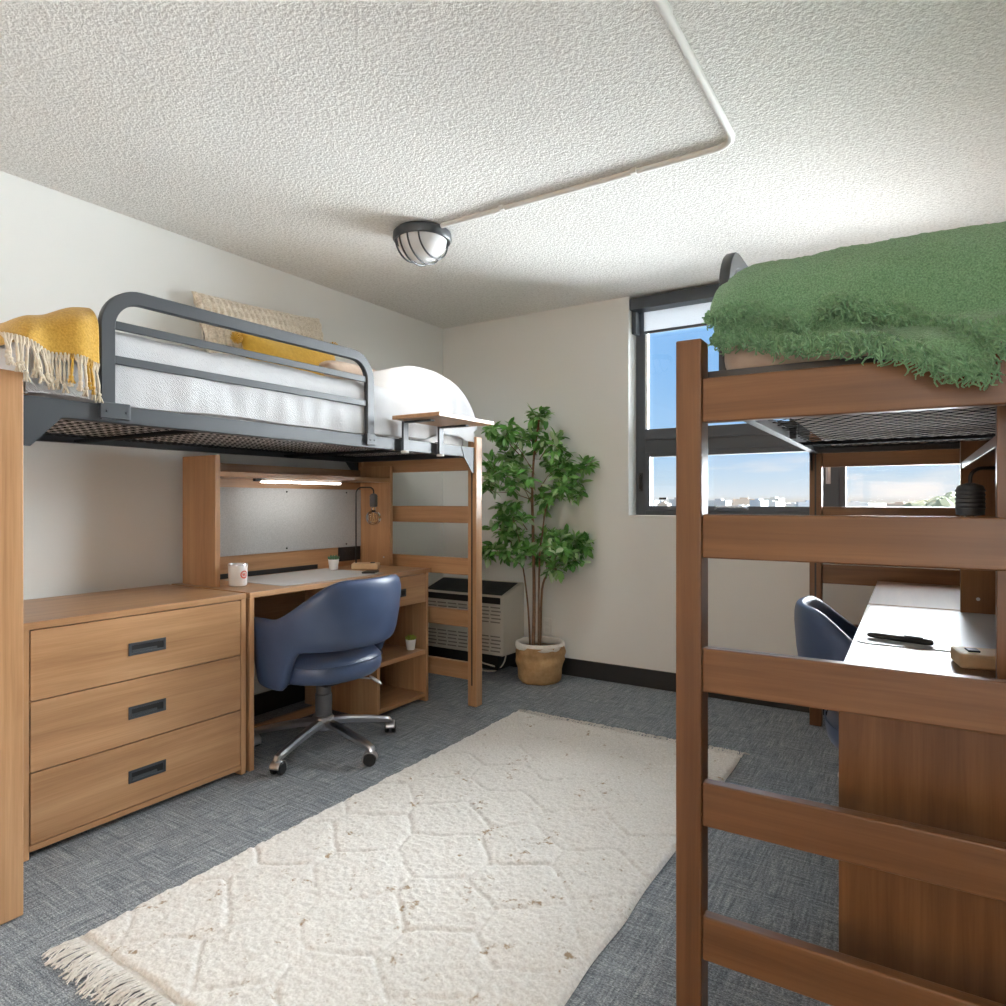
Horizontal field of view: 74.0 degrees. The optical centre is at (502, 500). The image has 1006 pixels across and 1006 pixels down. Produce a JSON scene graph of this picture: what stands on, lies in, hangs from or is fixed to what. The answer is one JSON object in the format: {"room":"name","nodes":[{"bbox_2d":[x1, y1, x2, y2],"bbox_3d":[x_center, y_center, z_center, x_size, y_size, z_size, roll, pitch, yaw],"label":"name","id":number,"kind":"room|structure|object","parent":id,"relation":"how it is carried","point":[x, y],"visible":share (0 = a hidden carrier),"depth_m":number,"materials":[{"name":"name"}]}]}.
{"room":"dorm room","nodes":[
{"label":"dorm room","id":0,"kind":"room"},
{"bbox_2d":[0,171,442,694],"bbox_3d":[-2.362,-0.067,2.116,0.200,2.425,7.443,0,0,32],"label":"wall","id":1,"kind":"structure","parent":0,"point":[97,518],"depth_m":2.98,"materials":[{"name":"white paint"}]},
{"bbox_2d":[254,646,432,715],"bbox_3d":[-2.353,1.090,1.932,0.012,0.112,7.143,0,0,32],"label":"baseboard","id":2,"kind":"structure","parent":1,"relation":"attached to","point":[267,701],"depth_m":3.68,"materials":[{"name":"black rubber"}]},
{"bbox_2d":[0,666,838,1005],"bbox_3d":[-0.780,1.221,1.112,3.948,0.150,7.443,0,0,32],"label":"floor","id":3,"kind":"structure","parent":0,"point":[76,884],"depth_m":2.25,"materials":[{"name":"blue carpet"}]},
{"bbox_2d":[23,584,245,861],"bbox_3d":[-1.538,0.765,2.604,0.578,0.754,0.822,0,0,32],"label":"dresser","id":4,"kind":"object","parent":3,"relation":"on","point":[134,699],"visible":0.98,"depth_m":2.39,"materials":[{"name":"brown wood"}]},
{"bbox_2d":[0,292,481,924],"bbox_3d":[-1.124,0.242,3.011,0.928,1.808,2.310,0,0,32],"label":"bed","id":5,"kind":"object","parent":3,"relation":"on","point":[25,420],"visible":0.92,"depth_m":2.34,"materials":[{"name":"brown wood"}]},
{"bbox_2d":[23,392,462,456],"bbox_3d":[-1.123,-0.390,3.025,0.835,0.239,2.135,0,0,32],"label":"frame","id":6,"kind":"object","parent":5,"relation":"on","point":[448,440],"visible":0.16,"depth_m":2.83,"materials":[{"name":"black metal"}]},
{"bbox_2d":[0,332,476,442],"bbox_3d":[-1.106,-0.514,3.025,0.889,0.435,2.220,0,0,32],"label":"coverlet","id":7,"kind":"object","parent":6,"relation":"on","point":[404,390],"visible":0.73,"depth_m":2.55,"materials":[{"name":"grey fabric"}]},
{"bbox_2d":[0,307,103,402],"bbox_3d":[-1.537,-0.443,2.059,0.661,0.299,0.276,0,0,32],"label":"throw","id":8,"kind":"object","parent":7,"relation":"on","point":[71,334],"visible":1,"depth_m":1.92,"materials":[{"name":"fabric"}]},
{"bbox_2d":[191,291,323,357],"bbox_3d":[-1.221,-0.779,3.515,0.217,0.555,0.825,0,0,31],"label":"knit cushion","id":9,"kind":"object","parent":7,"relation":"on","point":[300,325],"visible":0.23,"depth_m":3.37,"materials":[{"name":"beige fabric"}]},
{"bbox_2d":[230,331,337,375],"bbox_3d":[-1.074,-0.701,3.459,0.173,0.382,0.717,0,0,31],"label":"cushion","id":10,"kind":"object","parent":7,"relation":"on","point":[249,342],"visible":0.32,"depth_m":3.32,"materials":[{"name":"fabric"}]},
{"bbox_2d":[319,360,376,380],"bbox_3d":[-0.897,-0.689,3.813,0.356,0.172,0.660,0,0,28],"label":"bed pillow","id":11,"kind":"object","parent":7,"relation":"on","point":[337,365],"visible":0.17,"depth_m":3.56,"materials":[{"name":"beige fabric"}]},
{"bbox_2d":[392,412,493,456],"bbox_3d":[-0.289,-0.312,3.223,0.296,0.169,0.445,0,0,32],"label":"shelf","id":12,"kind":"object","parent":5,"relation":"attached to","point":[443,420],"visible":1,"depth_m":3.17,"materials":[{"name":"brown wood"}]},
{"bbox_2d":[171,565,430,770],"bbox_3d":[-0.982,0.765,3.482,0.576,0.754,1.221,0,0,32],"label":"desk","id":13,"kind":"object","parent":3,"relation":"on","point":[402,672],"visible":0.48,"depth_m":3.64,"materials":[{"name":"brown wood"}]},
{"bbox_2d":[228,563,247,586],"bbox_3d":[-1.204,0.336,3.058,0.086,0.101,0.112,0,0,32],"label":"mug","id":14,"kind":"object","parent":13,"relation":"on","point":[237,572],"visible":1,"depth_m":3.01,"materials":[{"name":"white ceramic"}]},
{"bbox_2d":[183,455,392,586],"bbox_3d":[-1.080,0.090,3.557,0.250,0.594,1.180,0,0,32],"label":"hutch","id":15,"kind":"object","parent":13,"relation":"on","point":[229,516],"visible":0.93,"depth_m":3.55,"materials":[{"name":"brown wood"}]},
{"bbox_2d":[253,478,341,484],"bbox_3d":[-1.061,-0.101,3.479,0.046,0.020,0.560,0,0,32],"label":"light","id":16,"kind":"object","parent":15,"relation":"attached to","point":[291,481],"visible":1,"depth_m":3.45,"materials":[{"name":"white plastic"}]},
{"bbox_2d":[220,471,389,482],"bbox_3d":[-1.077,-0.123,3.555,0.237,0.024,1.130,0,0,32],"label":"shelf","id":17,"kind":"object","parent":15,"relation":"attached to","point":[225,476],"depth_m":3.46,"materials":[{"name":"brown wood"}]},
{"bbox_2d":[338,546,359,560],"bbox_3d":[-0.921,0.315,4.002,0.024,0.082,0.165,0,0,32],"label":"power outlet","id":18,"kind":"object","parent":15,"relation":"attached to","point":[346,553],"depth_m":3.98,"materials":[{"name":"black plastic"}]},
{"bbox_2d":[226,568,380,585],"bbox_3d":[-1.003,0.386,3.418,0.445,0.002,0.660,0,0,32],"label":"desk mat","id":19,"kind":"object","parent":13,"relation":"on","point":[317,575],"visible":1,"depth_m":3.37,"materials":[{"name":"grey"}]},
{"bbox_2d":[328,555,339,569],"bbox_3d":[-0.946,0.343,3.726,0.064,0.084,0.065,0,0,32],"label":"succulent pot","id":20,"kind":"object","parent":19,"relation":"on","point":[333,561],"visible":1,"depth_m":3.71,"materials":[{"name":"white ceramic"}]},
{"bbox_2d":[362,570,378,573],"bbox_3d":[-0.712,0.381,3.583,0.072,0.008,0.100,0,0,4],"label":"phone","id":21,"kind":"object","parent":19,"relation":"on","point":[366,571],"visible":1,"depth_m":3.57,"materials":[{"name":"black plastic"}]},
{"bbox_2d":[351,487,380,569],"bbox_3d":[-0.776,0.152,3.807,0.164,0.469,0.100,0,0,-3],"label":"desk lamp","id":22,"kind":"object","parent":13,"relation":"on","point":[373,498],"visible":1,"depth_m":3.79,"materials":[{"name":"brown wood"}]},
{"bbox_2d":[369,493,377,506],"bbox_3d":[-0.739,-0.004,3.808,0.047,0.078,0.047,0,0,-3],"label":"socket","id":23,"kind":"object","parent":22,"relation":"attached to","point":[373,498],"depth_m":3.79,"materials":[{"name":"grey plastic"}]},
{"bbox_2d":[380,684,424,713],"bbox_3d":[-0.775,1.105,3.795,0.547,0.022,0.377,0,0,32],"label":"shelf","id":24,"kind":"object","parent":13,"relation":"attached to","point":[392,696],"depth_m":3.77,"materials":[{"name":"brown wood"}]},
{"bbox_2d":[380,643,424,666],"bbox_3d":[-0.775,0.860,3.795,0.547,0.024,0.377,0,0,32],"label":"shelf","id":25,"kind":"object","parent":13,"relation":"attached to","point":[392,653],"depth_m":3.75,"materials":[{"name":"brown wood"}]},
{"bbox_2d":[405,634,416,649],"bbox_3d":[-0.526,0.805,3.809,0.064,0.084,0.065,0,0,32],"label":"succulent pot","id":26,"kind":"object","parent":13,"relation":"on","point":[410,640],"visible":1,"depth_m":3.79,"materials":[{"name":"white ceramic"}]},
{"bbox_2d":[254,574,400,774],"bbox_3d":[-0.811,0.740,3.088,0.676,0.807,0.711,0,0,32],"label":"desk chair","id":27,"kind":"object","parent":3,"relation":"on","point":[338,635],"visible":0.94,"depth_m":2.86,"materials":[{"name":"blue leather"}]},
{"bbox_2d":[254,734,260,745],"bbox_3d":[-1.161,1.104,3.102,0.066,0.045,0.044,0,0,38],"label":"hood","id":28,"kind":"object","parent":27,"relation":"attached to","point":[257,739],"depth_m":3.09,"materials":[{"name":"silver metal"}]},
{"bbox_2d":[269,760,286,770],"bbox_3d":[-0.943,1.104,2.795,0.044,0.045,0.066,0,0,16],"label":"caster","id":29,"kind":"object","parent":27,"relation":"attached to","point":[275,765],"depth_m":2.78,"materials":[{"name":"black metal"}]},
{"bbox_2d":[362,750,377,761],"bbox_3d":[-0.578,1.104,2.895,0.066,0.045,0.044,0,0,-6],"label":"hood","id":30,"kind":"object","parent":27,"relation":"attached to","point":[369,755],"depth_m":2.87,"materials":[{"name":"silver metal"}]},
{"bbox_2d":[386,720,394,728],"bbox_3d":[-0.558,1.104,3.304,0.044,0.045,0.066,0,0,-8],"label":"hood","id":31,"kind":"object","parent":27,"relation":"attached to","point":[389,723],"depth_m":3.28,"materials":[{"name":"silver metal"}]},
{"bbox_2d":[41,709,749,1005],"bbox_3d":[-0.019,1.134,2.332,1.235,0.022,2.371,0,0,32],"label":"rug","id":32,"kind":"object","parent":3,"relation":"on","point":[497,866],"visible":0.93,"depth_m":1.93,"materials":[{"name":"beige fabric"}]},
{"bbox_2d":[482,656,505,671],"bbox_3d":[-0.109,1.083,4.549,0.139,0.123,0.270,0,0,-36],"label":"power cable","id":33,"kind":"object","parent":3,"relation":"on","point":[505,656],"visible":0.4,"depth_m":4.47,"materials":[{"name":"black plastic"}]},
{"bbox_2d":[515,636,565,684],"bbox_3d":[0.238,1.015,4.251,0.330,0.254,0.332,0,0,32],"label":"plant pot","id":34,"kind":"object","parent":3,"relation":"on","point":[536,664],"visible":0.98,"depth_m":4.13,"materials":[{"name":"ceramic"}]},
{"bbox_2d":[481,403,599,645],"bbox_3d":[0.207,0.151,4.231,0.820,1.572,0.514,0,0,9],"label":"ficus tree","id":35,"kind":"object","parent":34,"relation":"on","point":[573,548],"visible":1,"depth_m":4.21,"materials":[{"name":"green plant"}]},
{"bbox_2d":[794,596,857,777],"bbox_3d":[1.277,0.740,2.126,0.676,0.807,0.711,0,0,22],"label":"desk chair","id":36,"kind":"object","parent":3,"relation":"on","point":[821,632],"visible":0.08,"depth_m":2.09,"materials":[{"name":"blue leather"}]},
{"bbox_2d":[676,252,1005,1005],"bbox_3d":[1.382,0.242,2.228,0.928,1.808,2.310,0,0,32],"label":"bed","id":37,"kind":"object","parent":3,"relation":"on","point":[923,538],"visible":0.9,"depth_m":1.39,"materials":[{"name":"brown wood"}]},
{"bbox_2d":[725,340,1001,445],"bbox_3d":[1.401,-0.390,2.222,0.810,0.239,2.150,0,0,32],"label":"mattress","id":38,"kind":"object","parent":37,"relation":"on","point":[741,359],"visible":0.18,"depth_m":2.18,"materials":[{"name":"beige fabric"}]},
{"bbox_2d":[702,221,1005,390],"bbox_3d":[1.016,-0.370,1.634,0.846,0.359,1.057,0,0,32],"label":"throw","id":39,"kind":"object","parent":38,"relation":"on","point":[937,300],"visible":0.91,"depth_m":1.30,"materials":[{"name":"fabric"}]},
{"bbox_2d":[868,581,959,610],"bbox_3d":[1.839,0.765,2.723,0.578,0.754,0.822,0,0,31],"label":"dresser","id":40,"kind":"object","parent":3,"relation":"on","point":[916,595],"visible":0.05,"depth_m":2.73,"materials":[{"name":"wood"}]},
{"bbox_2d":[839,604,1005,1004],"bbox_3d":[1.296,0.765,1.836,0.576,0.754,1.221,0,0,31],"label":"desk","id":41,"kind":"object","parent":3,"relation":"on","point":[950,779],"visible":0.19,"depth_m":1.41,"materials":[{"name":"brown wood"}]},
{"bbox_2d":[857,606,995,651],"bbox_3d":[1.345,0.386,2.024,0.440,0.002,0.740,0,0,31],"label":"desk mat","id":42,"kind":"object","parent":41,"relation":"on","point":[947,629],"visible":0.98,"depth_m":2.01,"materials":[{"name":"grey"}]},
{"bbox_2d":[867,632,933,645],"bbox_3d":[1.086,0.376,1.828,0.016,0.019,0.161,0,0,-44],"label":"pen","id":43,"kind":"object","parent":42,"relation":"on","point":[908,639],"visible":1,"depth_m":1.81,"materials":[{"name":"black plastic"}]},
{"bbox_2d":[950,466,995,670],"bbox_3d":[1.139,0.153,1.562,0.164,0.469,0.100,0,0,22],"label":"desk lamp","id":44,"kind":"object","parent":41,"relation":"on","point":[970,498],"visible":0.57,"depth_m":1.55,"materials":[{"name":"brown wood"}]},
{"bbox_2d":[955,483,985,515],"bbox_3d":[1.104,-0.004,1.576,0.061,0.078,0.061,0,0,22],"label":"socket","id":45,"kind":"object","parent":44,"relation":"attached to","point":[970,498],"depth_m":1.55,"materials":[{"name":"grey paint"}]},
{"bbox_2d":[965,647,980,652],"bbox_3d":[1.108,0.351,1.574,0.024,0.004,0.036,0,0,22],"label":"switch","id":46,"kind":"object","parent":44,"relation":"attached to","point":[967,650],"depth_m":1.56,"materials":[{"name":"black plastic"}]},
{"bbox_2d":[960,406,1005,679],"bbox_3d":[1.396,0.090,1.763,0.250,0.594,1.180,0,0,31],"label":"hutch","id":47,"kind":"object","parent":41,"relation":"on","point":[981,591],"visible":0.73,"depth_m":2.22,"materials":[{"name":"brown wood"}]},
{"bbox_2d":[961,436,995,468],"bbox_3d":[1.393,-0.123,1.765,0.237,0.024,1.130,0,0,31],"label":"shelf","id":48,"kind":"object","parent":47,"relation":"attached to","point":[985,455],"depth_m":1.78,"materials":[{"name":"brown wood"}]},
{"bbox_2d":[0,0,1005,328],"bbox_3d":[-0.780,-1.354,1.112,3.948,0.150,7.443,0,0,32],"label":"ceiling","id":49,"kind":"structure","parent":0,"point":[293,137],"depth_m":2.28,"materials":[{"name":"paint"}]},
{"bbox_2d":[393,221,451,265],"bbox_3d":[-0.383,-1.201,3.168,0.278,0.156,0.278,0,0,32],"label":"ceiling light","id":50,"kind":"object","parent":49,"relation":"attached to","point":[425,242],"visible":1,"depth_m":3.09,"materials":[{"name":"grey paint"}]},
{"bbox_2d":[397,231,446,262],"bbox_3d":[-0.383,-1.190,3.168,0.234,0.101,0.234,0,0,32],"label":"diffuser","id":51,"kind":"object","parent":50,"relation":"attached to","point":[418,246],"depth_m":3.10,"materials":[{"name":"white glass"}]},
{"bbox_2d":[440,0,734,227],"bbox_3d":[-0.530,-1.269,1.442,1.330,0.031,3.067,0,0,32],"label":"conduit","id":52,"kind":"object","parent":49,"relation":"attached to","point":[663,7],"visible":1,"depth_m":2.42,"materials":[{"name":"white metal"}]},
{"bbox_2d":[443,296,959,672],"bbox_3d":[1.133,-0.067,4.128,3.548,2.425,0.300,0,0,32],"label":"wall","id":53,"kind":"structure","parent":0,"point":[578,362],"depth_m":4.28,"materials":[{"name":"white paint"}]},
{"bbox_2d":[428,577,523,669],"bbox_3d":[-0.213,0.842,4.635,0.675,0.568,0.281,0,0,32],"label":"air conditioning unit","id":54,"kind":"object","parent":53,"relation":"attached to","point":[502,601],"visible":0.63,"depth_m":4.51,"materials":[{"name":"beige metal"}]},
{"bbox_2d":[428,577,516,604],"bbox_3d":[-0.226,0.617,4.613,0.637,0.118,0.223,0,0,32],"label":"grille","id":55,"kind":"object","parent":54,"relation":"attached to","point":[451,590],"depth_m":4.55,"materials":[{"name":"black plastic"}]},
{"bbox_2d":[542,617,551,634],"bbox_3d":[0.297,0.841,4.476,0.074,0.116,0.008,0,0,32],"label":"wall outlet","id":56,"kind":"object","parent":53,"relation":"attached to","point":[546,622],"visible":1,"depth_m":4.47,"materials":[{"name":"white paint"}]},
{"bbox_2d":[545,621,548,630],"bbox_3d":[0.295,0.841,4.474,0.032,0.066,0.002,0,0,32],"label":"socket","id":57,"kind":"object","parent":56,"relation":"attached to","point":[546,622],"depth_m":4.47,"materials":[{"name":"white plastic"}]},
{"bbox_2d":[629,515,675,517],"bbox_3d":[1.696,0.095,3.711,2.031,0.012,0.202,0,0,32],"label":"trim","id":58,"kind":"structure","parent":53,"relation":"attached to","point":[654,516],"depth_m":4.09,"materials":[{"name":"white paint"}]},
{"bbox_2d":[510,652,827,715],"bbox_3d":[1.053,1.090,3.994,3.540,0.112,0.012,0,0,32],"label":"baseboard","id":59,"kind":"structure","parent":53,"relation":"attached to","point":[661,680],"depth_m":4.14,"materials":[{"name":"black rubber"}]},
{"bbox_2d":[636,313,846,514],"bbox_3d":[1.716,-0.593,3.743,2.031,1.363,0.116,0,0,32],"label":"window","id":60,"kind":"structure","parent":53,"relation":"in","point":[730,439],"depth_m":4.02,"materials":[{"name":"grey metal"}]},
{"bbox_2d":[630,284,718,335],"bbox_3d":[1.675,-1.160,3.680,2.024,0.212,0.111,0,0,32],"label":"roller blind","id":61,"kind":"object","parent":60,"relation":"attached to","point":[681,309],"visible":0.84,"depth_m":4.09,"materials":[{"name":"white fabric"}]},
{"label":"outside","id":62,"kind":"structure","parent":0,"visible":0},
{"bbox_2d":[785,503,885,506],"bbox_3d":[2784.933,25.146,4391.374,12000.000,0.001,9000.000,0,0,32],"label":"ground","id":63,"kind":"structure","parent":62,"point":[874,504],"depth_m":4792.53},
{"bbox_2d":[653,500,658,505],"bbox_3d":[439.735,9.077,2039.535,67.572,32.138,29.474,0,0,42],"label":"building","id":64,"kind":"structure","parent":63,"relation":"on","point":[655,502],"depth_m":2011.53,"materials":[{"name":"grey concrete"}]},
{"bbox_2d":[657,501,670,505],"bbox_3d":[377.401,12.901,1562.548,25.900,24.490,21.669,0,0,38],"label":"building","id":65,"kind":"structure","parent":63,"relation":"on","point":[663,503],"depth_m":1555.91,"materials":[{"name":"beige brick"}]},
{"bbox_2d":[669,498,675,505],"bbox_3d":[485.853,7.797,1849.115,24.423,34.698,44.053,0,0,-43],"label":"building","id":66,"kind":"structure","parent":63,"relation":"on","point":[672,501],"depth_m":1848.59,"materials":[{"name":"grey concrete"}]},
{"bbox_2d":[708,499,730,505],"bbox_3d":[656.276,9.178,2021.261,27.623,31.936,61.347,0,0,-38],"label":"building","id":67,"kind":"structure","parent":63,"relation":"on","point":[717,502],"depth_m":2008.09,"materials":[{"name":"grey concrete"}]},
{"bbox_2d":[733,497,754,505],"bbox_3d":[761.313,7.003,2102.952,67.143,36.285,29.459,0,0,24],"label":"building","id":68,"kind":"structure","parent":63,"relation":"on","point":[743,500],"depth_m":2093.70,"materials":[{"name":"beige brick"}]},
{"bbox_2d":[750,499,768,505],"bbox_3d":[622.486,9.729,1621.638,33.129,30.834,29.868,0,0,-36],"label":"building","id":69,"kind":"structure","parent":63,"relation":"on","point":[757,502],"depth_m":1611.58,"materials":[{"name":"grey"}]},
{"bbox_2d":[769,500,778,505],"bbox_3d":[783.509,11.498,1944.751,18.051,27.296,31.953,0,0,-40],"label":"building","id":70,"kind":"structure","parent":63,"relation":"on","point":[771,502],"depth_m":1934.47,"materials":[{"name":"grey concrete"}]},
{"bbox_2d":[764,497,784,505],"bbox_3d":[898.353,5.781,2207.590,38.401,38.730,50.328,0,0,-41],"label":"building","id":71,"kind":"structure","parent":63,"relation":"on","point":[781,500],"depth_m":2191.50,"materials":[{"name":"grey"}]},
{"bbox_2d":[796,500,808,505],"bbox_3d":[655.703,11.942,1416.666,58.128,26.408,35.627,0,0,15],"label":"building","id":72,"kind":"structure","parent":63,"relation":"on","point":[806,503],"depth_m":1405.30,"materials":[{"name":"grey"}]},
{"bbox_2d":[847,501,867,506],"bbox_3d":[818.058,12.918,1548.469,45.661,24.456,26.328,0,0,17],"label":"building","id":73,"kind":"structure","parent":63,"relation":"on","point":[851,503],"depth_m":1535.90,"materials":[{"name":"grey concrete"}]},
{"bbox_2d":[886,502,905,506],"bbox_3d":[1037.361,13.880,1741.883,57.197,22.532,26.783,0,0,45],"label":"building","id":74,"kind":"structure","parent":63,"relation":"on","point":[896,504],"depth_m":1738.28,"materials":[{"name":"beige brick"}]},
{"bbox_2d":[861,491,955,506],"bbox_3d":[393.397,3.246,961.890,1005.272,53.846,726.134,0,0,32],"label":"trees","id":75,"kind":"object","parent":63,"relation":"on","point":[948,500],"visible":0.02,"depth_m":797.79,"materials":[{"name":"green plant"}]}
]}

